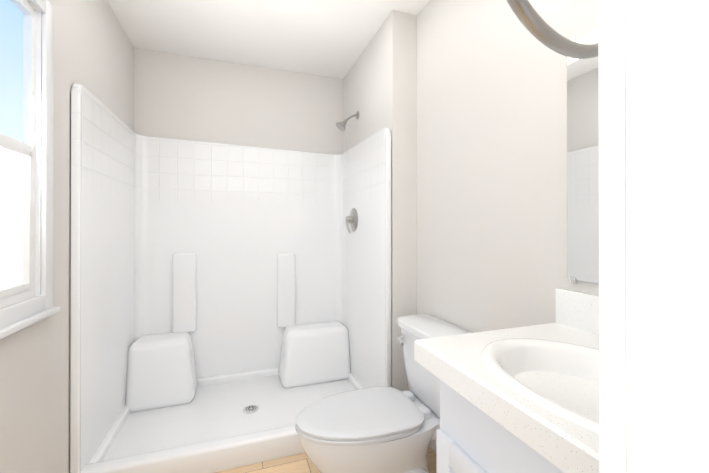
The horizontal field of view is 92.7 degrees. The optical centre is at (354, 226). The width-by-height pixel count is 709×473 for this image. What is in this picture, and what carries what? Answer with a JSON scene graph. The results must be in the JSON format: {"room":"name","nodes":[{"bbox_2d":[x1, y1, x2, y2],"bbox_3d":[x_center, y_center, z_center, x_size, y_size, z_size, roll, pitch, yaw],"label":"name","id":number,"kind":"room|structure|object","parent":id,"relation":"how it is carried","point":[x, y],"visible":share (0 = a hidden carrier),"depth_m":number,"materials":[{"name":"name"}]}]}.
{"room":"bathroom","nodes":[
{"label":"bathroom","id":0,"kind":"room"},
{"bbox_2d":[0,0,133,472],"bbox_3d":[-1.148,-0.026,1.080,0.100,2.440,2.844,0,0,-19],"label":"wall","id":1,"kind":"structure","parent":0,"point":[93,51],"depth_m":1.37,"materials":[{"name":"paint"}]},
{"bbox_2d":[0,0,60,338],"bbox_3d":[-1.099,-0.257,0.990,0.134,1.170,0.640,0,0,-19],"label":"window","id":2,"kind":"structure","parent":1,"relation":"in","point":[20,132],"depth_m":1.19,"materials":[{"name":"white plastic"}]},
{"bbox_2d":[134,48,342,153],"bbox_3d":[-0.709,-0.021,2.684,1.780,2.440,0.100,0,0,-19],"label":"wall","id":3,"kind":"structure","parent":0,"point":[183,97],"depth_m":2.56,"materials":[{"name":"paint"}]},
{"bbox_2d":[107,0,428,78],"bbox_3d":[-0.307,-1.295,1.375,1.880,0.100,2.844,0,0,-19],"label":"ceiling","id":4,"kind":"structure","parent":0,"point":[330,38],"depth_m":2.12,"materials":[{"name":"paint"}]},
{"bbox_2d":[214,446,435,472],"bbox_3d":[-0.062,1.242,0.659,1.880,0.100,4.344,0,0,-19],"label":"floor","id":5,"kind":"structure","parent":0,"point":[300,463],"depth_m":1.68,"materials":[{"name":"beige tile"}]},
{"bbox_2d":[70,83,390,472],"bbox_3d":[-0.657,0.284,2.143,1.516,1.826,0.947,0,0,-19],"label":"shower stall","id":6,"kind":"object","parent":5,"relation":"on","point":[230,306],"visible":0.92,"depth_m":2.34,"materials":[{"name":"white plastic"}]},
{"bbox_2d":[345,208,357,233],"bbox_3d":[-0.036,-0.039,2.479,0.066,0.189,0.172,0,0,-19],"label":"shower valve","id":7,"kind":"object","parent":6,"relation":"attached to","point":[352,219],"visible":1,"depth_m":2.45,"materials":[{"name":"silver metal"}]},
{"bbox_2d":[295,314,469,472],"bbox_3d":[0.139,0.834,1.462,0.769,0.722,0.554,0,0,-19],"label":"toilet","id":8,"kind":"object","parent":5,"relation":"on","point":[381,429],"visible":0.83,"depth_m":1.40,"materials":[{"name":"white ceramic"}]},
{"bbox_2d":[414,288,598,472],"bbox_3d":[0.537,0.697,0.673,0.536,0.992,0.728,0,0,-19],"label":"bathroom vanity","id":9,"kind":"object","parent":5,"relation":"on","point":[525,399],"visible":0.62,"depth_m":0.79,"materials":[{"name":"white stone"}]},
{"bbox_2d":[343,10,416,391],"bbox_3d":[0.184,-0.022,2.434,0.256,2.440,0.957,0,0,-19],"label":"wall","id":10,"kind":"structure","parent":0,"point":[380,86],"depth_m":1.98,"materials":[{"name":"paint"}]},
{"bbox_2d":[336,111,358,131],"bbox_3d":[-0.054,-0.772,2.475,0.168,0.159,0.084,0,0,-19],"label":"shower head","id":11,"kind":"object","parent":10,"relation":"attached to","point":[341,126],"visible":1,"depth_m":2.46},
{"bbox_2d":[417,0,598,332],"bbox_3d":[0.707,-0.026,1.163,0.100,2.440,1.787,0,0,-19],"label":"wall","id":12,"kind":"structure","parent":0,"point":[491,165],"depth_m":1.41,"materials":[{"name":"paint"}]},
{"bbox_2d":[430,440,435,452],"bbox_3d":[0.515,1.156,1.541,0.013,0.078,0.914,0,0,-19],"label":"baseboard","id":13,"kind":"structure","parent":12,"relation":"attached to","point":[433,445],"depth_m":1.80,"materials":[{"name":"white"}]},
{"bbox_2d":[506,0,597,58],"bbox_3d":[0.175,-0.224,0.218,0.174,0.193,0.106,0,0,-19],"label":"light fixture","id":14,"kind":"object","parent":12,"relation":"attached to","point":[537,26],"visible":0.6,"depth_m":0.24,"materials":[{"name":"silver metal"}]},
{"bbox_2d":[567,28,598,283],"bbox_3d":[0.788,-0.204,0.757,0.010,0.765,0.675,0,0,-19],"label":"mirror","id":15,"kind":"object","parent":12,"relation":"attached to","point":[582,180],"visible":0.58,"depth_m":1.02,"materials":[{"name":"grey mirror"}]},
{"bbox_2d":[625,0,708,472],"bbox_3d":[0.135,-0.029,0.094,1.680,2.440,0.100,0,0,-19],"label":"wall","id":16,"kind":"structure","parent":0,"point":[667,222],"depth_m":0.12,"materials":[{"name":"paint"}]},
{"bbox_2d":[598,0,626,472],"bbox_3d":[-0.256,0.130,0.017,0.892,2.120,0.012,0,0,-19],"label":"door frame","id":17,"kind":"structure","parent":16,"relation":"attached to","point":[612,222],"depth_m":0.14,"materials":[{"name":"white"}]}
]}

